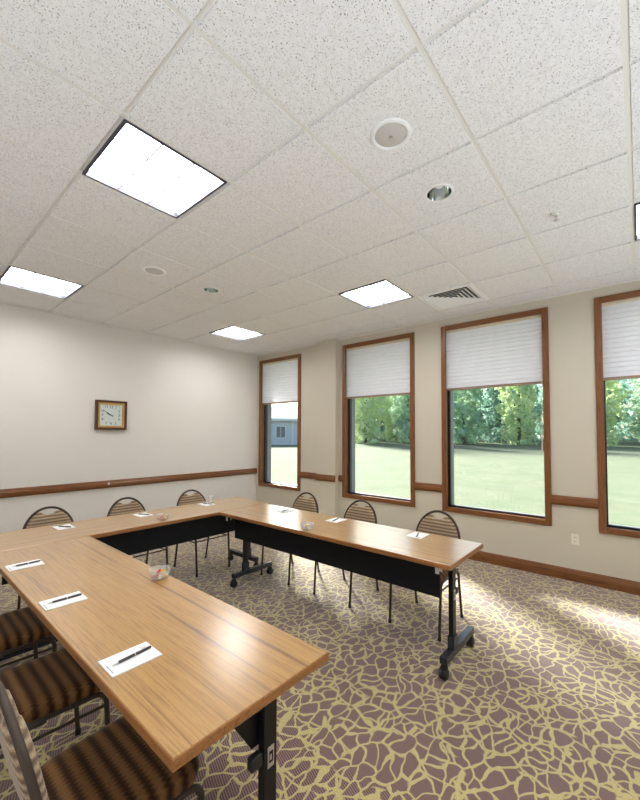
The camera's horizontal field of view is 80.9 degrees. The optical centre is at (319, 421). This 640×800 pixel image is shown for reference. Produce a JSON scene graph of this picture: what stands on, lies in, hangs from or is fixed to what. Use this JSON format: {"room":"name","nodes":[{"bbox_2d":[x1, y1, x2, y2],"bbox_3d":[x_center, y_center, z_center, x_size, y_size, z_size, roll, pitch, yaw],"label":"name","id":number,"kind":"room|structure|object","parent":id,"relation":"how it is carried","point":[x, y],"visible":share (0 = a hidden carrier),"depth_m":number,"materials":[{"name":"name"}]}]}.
{"room":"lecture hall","nodes":[
{"label":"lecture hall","id":0,"kind":"room"},
{"bbox_2d":[0,304,256,532],"bbox_3d":[-3.938,0.032,4.207,0.250,3.408,8.100,-2,-3,40],"label":"wall","id":1,"kind":"structure","parent":0,"point":[192,408],"depth_m":5.24,"materials":[{"name":"paint"}]},
{"bbox_2d":[94,400,126,429],"bbox_3d":[-2.894,-0.081,5.209,0.045,0.406,0.406,-2,-3,40],"label":"wall clock","id":2,"kind":"object","parent":1,"relation":"attached to","point":[109,415],"visible":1,"depth_m":5.20,"materials":[{"name":"brown wood"}]},
{"bbox_2d":[0,468,256,497],"bbox_3d":[-3.768,0.827,4.163,0.034,0.100,7.900,-2,-3,40],"label":"trim","id":3,"kind":"structure","parent":1,"relation":"attached to","point":[36,490],"depth_m":5.20,"materials":[{"name":"brown wood"}]},
{"bbox_2d":[0,0,639,355],"bbox_3d":[-0.345,-1.472,1.338,9.000,0.020,7.900,-2,-3,40],"label":"ceiling","id":4,"kind":"structure","parent":0,"point":[501,61],"depth_m":2.02,"materials":[{"name":"tile"}]},
{"bbox_2d":[0,265,82,298],"bbox_3d":[-2.826,-1.402,3.797,0.586,0.043,0.586,-2,-3,40],"label":"ceiling light","id":5,"kind":"object","parent":4,"relation":"attached to","point":[12,274],"visible":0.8,"depth_m":3.83,"materials":[{"name":"white plastic"}]},
{"bbox_2d":[142,266,165,275],"bbox_3d":[-1.535,-1.382,3.477,0.206,0.015,0.206,-2,-3,40],"label":"ceiling speaker","id":6,"kind":"object","parent":4,"relation":"attached to","point":[151,270],"visible":1,"depth_m":3.46,"materials":[{"name":"white plastic"}]},
{"bbox_2d":[145,268,162,274],"bbox_3d":[-1.535,-1.383,3.477,0.159,0.011,0.159,-2,-3,40],"label":"grille","id":7,"kind":"object","parent":6,"relation":"attached to","point":[151,271],"depth_m":3.47,"materials":[{"name":"grey metal"}]},
{"bbox_2d":[82,119,226,218],"bbox_3d":[-0.969,-1.452,2.217,0.586,0.043,0.586,-2,-3,40],"label":"ceiling light","id":8,"kind":"object","parent":4,"relation":"attached to","point":[132,158],"visible":0.82,"depth_m":2.21,"materials":[{"name":"white plastic"}]},
{"bbox_2d":[202,287,219,292],"bbox_3d":[-1.138,-1.425,3.932,0.178,0.118,0.178,-2,-3,40],"label":"recessed light","id":9,"kind":"object","parent":4,"relation":"in","point":[206,289],"visible":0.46,"depth_m":3.99,"materials":[{"name":"silver metal"}]},
{"bbox_2d":[209,326,264,340],"bbox_3d":[-1.245,-1.329,5.652,0.586,0.043,0.586,-2,-3,40],"label":"ceiling light","id":10,"kind":"object","parent":4,"relation":"attached to","point":[233,332],"visible":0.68,"depth_m":5.70,"materials":[{"name":"grey plastic"}]},
{"bbox_2d":[216,327,258,337],"bbox_3d":[-1.245,-1.347,5.653,0.560,0.006,0.560,-2,-3,40],"label":"diffuser","id":11,"kind":"object","parent":10,"relation":"attached to","point":[233,332],"depth_m":5.70,"materials":[{"name":"white plastic"}]},
{"bbox_2d":[0,0,639,353],"bbox_3d":[-0.445,-1.476,1.423,8.559,0.026,7.900,-2,-3,40],"label":"grid","id":12,"kind":"object","parent":4,"relation":"attached to","point":[624,4],"visible":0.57,"depth_m":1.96,"materials":[{"name":"white paint"}]},
{"bbox_2d":[338,279,413,308],"bbox_3d":[0.612,-1.378,4.072,0.586,0.043,0.586,-2,-3,40],"label":"ceiling light","id":13,"kind":"object","parent":4,"relation":"attached to","point":[383,290],"visible":0.74,"depth_m":4.10,"materials":[{"name":"white plastic"}]},
{"bbox_2d":[345,281,407,304],"bbox_3d":[0.612,-1.397,4.073,0.560,0.006,0.560,-2,-3,40],"label":"diffuser","id":14,"kind":"object","parent":13,"relation":"attached to","point":[383,291],"depth_m":4.11,"materials":[{"name":"white plastic"}]},
{"bbox_2d":[370,118,411,150],"bbox_3d":[0.355,-1.432,1.890,0.206,0.015,0.206,-2,-3,40],"label":"ceiling speaker","id":15,"kind":"object","parent":4,"relation":"attached to","point":[390,134],"visible":1,"depth_m":1.88,"materials":[{"name":"white plastic"}]},
{"bbox_2d":[375,123,406,146],"bbox_3d":[0.355,-1.433,1.890,0.159,0.011,0.159,-2,-3,40],"label":"grille","id":16,"kind":"object","parent":15,"relation":"attached to","point":[386,134],"depth_m":1.88,"materials":[{"name":"grey"}]},
{"bbox_2d":[424,183,453,201],"bbox_3d":[0.743,-1.475,2.342,0.178,0.118,0.178,-2,-3,40],"label":"recessed light","id":17,"kind":"object","parent":4,"relation":"in","point":[443,191],"visible":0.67,"depth_m":2.39,"materials":[{"name":"silver metal"}]},
{"bbox_2d":[417,283,488,310],"bbox_3d":[1.471,-1.385,4.142,0.586,0.067,0.586,-2,-3,40],"label":"ceiling vent","id":18,"kind":"object","parent":4,"relation":"in","point":[460,295],"visible":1,"depth_m":4.16,"materials":[{"name":"white metal"}]},
{"bbox_2d":[550,210,562,221],"bbox_3d":[1.601,-1.385,2.544,0.072,0.052,0.072,-2,-3,40],"label":"sprinkler","id":19,"kind":"object","parent":4,"relation":"attached to","point":[555,213],"visible":1,"depth_m":2.53,"materials":[{"name":"white paint"}]},
{"bbox_2d":[634,202,639,240],"bbox_3d":[2.468,-1.428,2.493,0.586,0.043,0.586,-2,-3,40],"label":"ceiling light","id":20,"kind":"object","parent":4,"relation":"attached to","point":[636,205],"visible":0.77,"depth_m":2.65,"materials":[{"name":"grey plastic"}]},
{"bbox_2d":[637,205,639,234],"bbox_3d":[2.468,-1.446,2.493,0.560,0.006,0.560,-2,-3,40],"label":"diffuser","id":21,"kind":"object","parent":20,"relation":"attached to","point":[638,207],"depth_m":2.69,"materials":[{"name":"white plastic"}]},
{"bbox_2d":[0,531,639,799],"bbox_3d":[-0.358,1.594,1.228,9.000,0.100,7.900,-2,-3,40],"label":"floor","id":22,"kind":"structure","parent":0,"point":[544,704],"depth_m":2.20,"materials":[{"name":"carpet"}]},
{"bbox_2d":[0,607,56,667],"bbox_3d":[-1.737,1.145,1.998,0.435,0.846,0.521,-2,-3,40],"label":"chair","id":23,"kind":"object","parent":22,"relation":"on","point":[21,628],"visible":0.85,"depth_m":1.99,"materials":[{"name":"striped fabric"},{"name":"black metal"}]},
{"bbox_2d":[17,506,73,608],"bbox_3d":[-2.260,1.186,3.212,0.521,0.846,0.435,-2,-3,40],"label":"chair","id":24,"kind":"object","parent":22,"relation":"on","point":[36,519],"visible":0.21,"depth_m":3.34,"materials":[{"name":"striped fabric"},{"name":"black metal"}]},
{"bbox_2d":[0,648,110,758],"bbox_3d":[-1.213,1.131,1.572,0.435,0.846,0.521,-2,-3,40],"label":"chair","id":25,"kind":"object","parent":22,"relation":"on","point":[43,688],"visible":0.7,"depth_m":1.55,"materials":[{"name":"striped fabric"},{"name":"black metal"}]},
{"bbox_2d":[0,680,204,799],"bbox_3d":[-0.676,1.118,1.154,0.435,0.846,0.521,-2,-3,40],"label":"chair","id":26,"kind":"object","parent":22,"relation":"on","point":[114,762],"visible":0.8,"depth_m":1.12,"materials":[{"name":"striped fabric"},{"name":"black metal"}]},
{"bbox_2d":[0,497,269,584],"bbox_3d":[-1.573,1.251,3.466,0.612,0.737,2.400,-2,-3,40],"label":"folding table","id":27,"kind":"object","parent":22,"relation":"on","point":[130,534],"visible":0.59,"depth_m":3.30,"materials":[{"name":"brown wood"}]},
{"bbox_2d":[53,524,75,529],"bbox_3d":[-2.085,0.863,3.056,0.162,0.005,0.122,-2,-3,40],"label":"notepad","id":28,"kind":"object","parent":27,"relation":"on","point":[54,527],"visible":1,"depth_m":3.04,"materials":[{"name":"grey paper"}]},
{"bbox_2d":[133,512,151,516],"bbox_3d":[-1.665,0.882,3.533,0.162,0.005,0.122,-2,-3,40],"label":"notepad","id":29,"kind":"object","parent":27,"relation":"on","point":[138,515],"visible":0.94,"depth_m":3.50,"materials":[{"name":"grey paper"}]},
{"bbox_2d":[107,497,167,573],"bbox_3d":[-1.826,1.206,3.722,0.521,0.846,0.435,-2,-3,40],"label":"chair","id":30,"kind":"object","parent":22,"relation":"on","point":[117,508],"visible":0.2,"depth_m":3.83,"materials":[{"name":"striped fabric"},{"name":"black metal"}]},
{"bbox_2d":[0,536,328,799],"bbox_3d":[-1.046,1.194,1.825,2.309,0.737,0.602,-2,-3,40],"label":"folding table","id":31,"kind":"object","parent":22,"relation":"on","point":[221,669],"visible":0.98,"depth_m":1.34,"materials":[{"name":"brown wood"}]},
{"bbox_2d":[5,559,44,571],"bbox_3d":[-1.705,0.833,2.171,0.122,0.005,0.162,-2,-3,40],"label":"notepad","id":32,"kind":"object","parent":31,"relation":"on","point":[9,568],"visible":0.82,"depth_m":2.16,"materials":[{"name":"grey paper"}]},
{"bbox_2d":[12,560,39,566],"bbox_3d":[-1.702,0.825,2.175,0.010,0.011,0.134,-1,-3,39],"label":"pen","id":33,"kind":"object","parent":32,"relation":"on","point":[36,560],"visible":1,"depth_m":2.18,"materials":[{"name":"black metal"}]},
{"bbox_2d":[38,591,87,610],"bbox_3d":[-1.169,0.818,1.712,0.122,0.005,0.162,-2,-3,40],"label":"notepad","id":34,"kind":"object","parent":31,"relation":"on","point":[43,604],"visible":0.93,"depth_m":1.70,"materials":[{"name":"grey paper"}]},
{"bbox_2d":[47,593,81,603],"bbox_3d":[-1.166,0.811,1.716,0.010,0.011,0.134,-2,-3,42],"label":"pen","id":35,"kind":"object","parent":34,"relation":"on","point":[78,594],"visible":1,"depth_m":1.72,"materials":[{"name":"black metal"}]},
{"bbox_2d":[98,642,162,677],"bbox_3d":[-0.642,0.804,1.273,0.122,0.005,0.162,-2,-3,40],"label":"notepad","id":36,"kind":"object","parent":31,"relation":"on","point":[152,653],"visible":0.98,"depth_m":1.26,"materials":[{"name":"white paper"}]},
{"bbox_2d":[112,645,150,665],"bbox_3d":[-0.638,0.797,1.277,0.010,0.011,0.134,-1,-3,35],"label":"pen","id":37,"kind":"object","parent":36,"relation":"on","point":[149,646],"visible":1,"depth_m":1.28,"materials":[{"name":"grey"}]},
{"bbox_2d":[173,489,229,576],"bbox_3d":[-1.349,1.228,4.282,0.521,0.846,0.435,-2,-3,40],"label":"chair","id":38,"kind":"object","parent":22,"relation":"on","point":[184,499],"visible":0.27,"depth_m":4.33,"materials":[{"name":"brown"}]},
{"bbox_2d":[260,492,319,584],"bbox_3d":[-0.307,1.226,4.085,0.435,0.846,0.521,-2,-3,40],"label":"chair","id":39,"kind":"object","parent":22,"relation":"on","point":[310,504],"visible":0.3,"depth_m":4.20,"materials":[{"name":"brown"}]},
{"bbox_2d":[313,499,378,607],"bbox_3d":[0.265,1.210,3.599,0.435,0.846,0.521,-2,-3,40],"label":"chair","id":40,"kind":"object","parent":22,"relation":"on","point":[367,513],"visible":0.32,"depth_m":3.72,"materials":[{"name":"brown"}]},
{"bbox_2d":[219,504,482,680],"bbox_3d":[0.085,1.246,3.160,2.299,0.737,0.615,-2,-3,40],"label":"folding table","id":41,"kind":"object","parent":22,"relation":"on","point":[383,553],"visible":1,"depth_m":2.77,"materials":[{"name":"brown wood"}]},
{"bbox_2d":[276,509,295,512],"bbox_3d":[-0.338,0.895,3.742,0.122,0.005,0.162,-2,-3,40],"label":"notepad","id":42,"kind":"object","parent":41,"relation":"on","point":[289,510],"visible":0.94,"depth_m":3.71,"materials":[{"name":"grey paper"}]},
{"bbox_2d":[325,517,346,522],"bbox_3d":[0.144,0.882,3.345,0.122,0.005,0.162,-2,-3,40],"label":"notepad","id":43,"kind":"object","parent":41,"relation":"on","point":[338,519],"visible":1,"depth_m":3.32,"materials":[{"name":"white paper"}]},
{"bbox_2d":[406,532,429,538],"bbox_3d":[0.744,0.867,2.854,0.122,0.005,0.162,-2,-3,40],"label":"notepad","id":44,"kind":"object","parent":41,"relation":"on","point":[413,535],"visible":0.99,"depth_m":2.84,"materials":[{"name":"white paper"}]},
{"bbox_2d":[388,510,462,641],"bbox_3d":[0.877,1.194,3.078,0.435,0.846,0.521,-2,-3,40],"label":"chair","id":45,"kind":"object","parent":22,"relation":"on","point":[446,526],"visible":0.44,"depth_m":3.17,"materials":[{"name":"brown"}]},
{"bbox_2d":[316,338,339,516],"bbox_3d":[0.126,0.212,5.995,0.385,3.008,0.100,-2,-3,40],"label":"wall","id":46,"kind":"structure","parent":0,"point":[328,351],"depth_m":5.94,"materials":[{"name":"beige paint"}]},
{"bbox_2d":[0,279,639,356],"bbox_3d":[-0.345,-1.457,1.337,9.000,0.013,7.900,-2,-3,40],"label":"trim","id":47,"kind":"structure","parent":46,"relation":"attached to","point":[634,279],"depth_m":4.81,"materials":[{"name":"white paint"}]},
{"bbox_2d":[315,474,334,481],"bbox_3d":[0.081,0.896,5.921,0.385,0.100,0.030,-2,-3,40],"label":"trim","id":48,"kind":"structure","parent":46,"relation":"attached to","point":[321,477],"depth_m":5.91,"materials":[{"name":"brown wood"}]},
{"bbox_2d":[256,280,639,581],"bbox_3d":[2.275,0.064,4.408,9.450,3.408,0.260,-2,-3,40],"label":"wall","id":49,"kind":"structure","parent":0,"point":[572,377],"depth_m":4.07,"materials":[{"name":"beige paint"}]},
{"bbox_2d":[258,353,300,490],"bbox_3d":[-0.664,0.028,6.897,1.080,2.365,0.280,-2,-3,40],"label":"window","id":50,"kind":"structure","parent":49,"relation":"in","point":[265,411],"depth_m":7.12,"materials":[{"name":"brown wood"}]},
{"bbox_2d":[262,358,297,404],"bbox_3d":[-0.712,-0.718,6.864,0.988,0.793,0.049,-2,-3,40],"label":"window blind","id":51,"kind":"object","parent":50,"relation":"attached to","point":[280,378],"visible":0.81,"depth_m":6.85,"materials":[{"name":"beige fabric"}]},
{"bbox_2d":[299,472,316,478],"bbox_3d":[-0.172,0.907,6.268,0.450,0.100,0.030,-2,-3,40],"label":"trim","id":52,"kind":"structure","parent":49,"relation":"attached to","point":[310,475],"depth_m":6.29,"materials":[{"name":"brown wood"}]},
{"bbox_2d":[342,332,414,506],"bbox_3d":[0.898,-0.013,5.567,1.215,2.365,0.280,-2,-3,40],"label":"window","id":53,"kind":"structure","parent":49,"relation":"in","point":[348,405],"depth_m":5.75,"materials":[{"name":"brown wood"}]},
{"bbox_2d":[346,338,409,398],"bbox_3d":[0.851,-0.757,5.534,1.123,0.798,0.049,-2,-3,40],"label":"window blind","id":54,"kind":"object","parent":53,"relation":"attached to","point":[379,369],"visible":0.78,"depth_m":5.50,"materials":[{"name":"beige fabric"}]},
{"bbox_2d":[414,482,441,491],"bbox_3d":[1.415,0.865,4.918,0.378,0.100,0.030,-2,-3,40],"label":"trim","id":55,"kind":"structure","parent":49,"relation":"attached to","point":[417,485],"depth_m":4.91,"materials":[{"name":"brown wood"}]},
{"bbox_2d":[441,307,551,525],"bbox_3d":[2.107,-0.046,4.539,1.202,2.365,0.280,-2,-3,40],"label":"window","id":56,"kind":"structure","parent":49,"relation":"in","point":[447,407],"depth_m":4.50,"materials":[{"name":"brown wood"}]},
{"bbox_2d":[446,314,542,450],"bbox_3d":[2.054,-0.425,4.489,1.110,1.526,0.060,-2,-3,40],"label":"window blind","id":57,"kind":"object","parent":56,"relation":"attached to","point":[506,353],"visible":0.83,"depth_m":4.46,"materials":[{"name":"beige fabric"}]},
{"bbox_2d":[468,551,639,595],"bbox_3d":[2.197,1.601,4.230,9.000,0.122,0.018,-2,-3,40],"label":"baseboard","id":58,"kind":"structure","parent":49,"relation":"attached to","point":[599,580],"depth_m":3.94,"materials":[{"name":"brown wood"}]},
{"bbox_2d":[551,495,598,508],"bbox_3d":[2.629,0.833,3.885,0.405,0.100,0.030,-2,-3,40],"label":"trim","id":59,"kind":"structure","parent":49,"relation":"attached to","point":[583,502],"depth_m":3.87,"materials":[{"name":"brown wood"}]},
{"bbox_2d":[571,533,579,544],"bbox_3d":[2.636,1.221,3.877,0.070,0.114,0.010,-2,-3,40],"label":"wall outlet","id":60,"kind":"object","parent":49,"relation":"attached to","point":[574,537],"visible":1,"depth_m":3.88,"materials":[{"name":"beige plastic"}]},
{"bbox_2d":[594,290,639,537],"bbox_3d":[3.329,-0.078,3.499,1.200,2.365,0.280,-2,-3,40],"label":"window","id":61,"kind":"structure","parent":49,"relation":"in","point":[605,527],"depth_m":3.75,"materials":[{"name":"brown wood"}]},
{"bbox_2d":[602,296,639,380],"bbox_3d":[3.282,-0.821,3.466,1.108,0.800,0.049,-2,-3,40],"label":"window blind","id":62,"kind":"object","parent":61,"relation":"attached to","point":[620,318],"visible":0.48,"depth_m":3.71,"materials":[{"name":"beige fabric"}]},
{"label":"outside","id":63,"kind":"structure","parent":0,"visible":0},
{"bbox_2d":[271,439,639,526],"bbox_3d":[17.559,4.711,89.945,230.000,1.000,150.000,-2,-3,40],"label":"ground","id":64,"kind":"structure","parent":63,"point":[491,475],"depth_m":16.87,"materials":[{"name":"green plant"}]},
{"bbox_2d":[271,406,297,444],"bbox_3d":[-6.110,0.710,49.420,16.400,5.300,9.480,1,-2,-12],"label":"building","id":65,"kind":"structure","parent":64,"relation":"on","point":[284,419],"depth_m":45.77,"materials":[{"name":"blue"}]},
{"bbox_2d":[355,397,371,439],"bbox_3d":[5.572,-2.818,59.943,5.643,13.816,5.982,1,-2,-19],"label":"tree","id":66,"kind":"object","parent":64,"relation":"on","point":[369,397],"visible":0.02,"depth_m":58.54,"materials":[{"name":"green plant"}]},
{"bbox_2d":[355,396,387,443],"bbox_3d":[6.132,-2.997,51.568,5.999,13.855,5.658,1,-2,-13],"label":"tree","id":67,"kind":"object","parent":64,"relation":"on","point":[362,425],"visible":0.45,"depth_m":50.57,"materials":[{"name":"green plant"}]},
{"bbox_2d":[376,396,388,438],"bbox_3d":[14.424,-4.630,76.056,7.990,18.792,8.387,-1,-2,26],"label":"tree","id":68,"kind":"object","parent":64,"relation":"on","point":[382,425],"visible":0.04,"depth_m":75.93,"materials":[{"name":"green plant"}]},
{"bbox_2d":[377,396,407,441],"bbox_3d":[11.653,-2.779,59.392,5.946,13.732,5.608,-1,-2,25],"label":"tree","id":69,"kind":"object","parent":64,"relation":"on","point":[389,434],"visible":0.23,"depth_m":58.62,"materials":[{"name":"green plant"}]},
{"bbox_2d":[388,395,409,443],"bbox_3d":[12.017,-3.079,51.070,5.932,13.609,5.577,-2,-3,44],"label":"tree","id":70,"kind":"object","parent":64,"relation":"on","point":[403,423],"visible":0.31,"depth_m":50.38,"materials":[{"name":"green plant"}]},
{"bbox_2d":[461,392,476,439],"bbox_3d":[24.341,-3.215,65.047,6.342,14.549,5.962,-2,-3,41],"label":"tree","id":71,"kind":"object","parent":64,"relation":"on","point":[470,392],"visible":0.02,"depth_m":63.49,"materials":[{"name":"green plant"}]},
{"bbox_2d":[453,389,488,443],"bbox_3d":[18.426,-3.173,48.233,5.607,13.683,5.964,-1,-2,32],"label":"tree","id":72,"kind":"object","parent":64,"relation":"on","point":[462,431],"visible":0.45,"depth_m":47.14,"materials":[{"name":"green plant"}]},
{"bbox_2d":[477,389,494,439],"bbox_3d":[33.168,-4.774,69.850,8.131,18.778,8.365,0,-2,8],"label":"tree","id":73,"kind":"object","parent":64,"relation":"on","point":[482,393],"visible":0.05,"depth_m":69.80,"materials":[{"name":"green plant"}]},
{"bbox_2d":[477,387,525,442],"bbox_3d":[25.953,-3.549,54.275,6.709,15.033,6.392,0,-2,-1],"label":"tree","id":74,"kind":"object","parent":64,"relation":"on","point":[493,418],"visible":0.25,"depth_m":53.21,"materials":[{"name":"green plant"}]},
{"bbox_2d":[375,379,639,440],"bbox_3d":[39.479,-2.556,78.824,83.449,14.032,27.939,-2,-3,40],"label":"foliage","id":75,"kind":"object","parent":64,"relation":"on","point":[539,428],"visible":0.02,"depth_m":74.31,"materials":[{"name":"green plant"}]},
{"bbox_2d":[492,386,541,440],"bbox_3d":[32.134,-4.298,61.974,7.622,17.079,7.262,0,-2,6],"label":"tree","id":76,"kind":"object","parent":64,"relation":"on","point":[537,391],"visible":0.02,"depth_m":59.96,"materials":[{"name":"green plant"}]},
{"bbox_2d":[494,385,541,444],"bbox_3d":[24.511,-2.638,46.574,5.226,12.796,5.541,0,-2,17],"label":"tree","id":77,"kind":"object","parent":64,"relation":"on","point":[516,400],"visible":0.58,"depth_m":45.60,"materials":[{"name":"green plant"}]},
{"bbox_2d":[606,380,625,438],"bbox_3d":[40.706,-3.917,55.647,6.718,15.798,7.051,2,-3,-42],"label":"tree","id":78,"kind":"object","parent":64,"relation":"on","point":[617,417],"visible":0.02,"depth_m":54.30,"materials":[{"name":"green plant"}]},
{"bbox_2d":[605,380,630,446],"bbox_3d":[31.168,-2.352,41.638,4.829,11.824,5.120,1,-2,-19],"label":"tree","id":79,"kind":"object","parent":64,"relation":"on","point":[613,407],"visible":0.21,"depth_m":40.41,"materials":[{"name":"green plant"}]},
{"bbox_2d":[625,378,639,441],"bbox_3d":[51.519,-4.081,57.935,7.006,16.118,6.609,0,-2,-5],"label":"tree","id":80,"kind":"object","parent":64,"relation":"on","point":[630,424],"visible":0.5,"depth_m":59.07,"materials":[{"name":"green plant"}]},
{"bbox_2d":[632,378,639,433],"bbox_3d":[41.047,-3.135,45.122,5.409,13.198,5.752,2,-3,-43],"label":"tree","id":81,"kind":"object","parent":64,"relation":"on","point":[636,390],"visible":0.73,"depth_m":46.51,"materials":[{"name":"green plant"}]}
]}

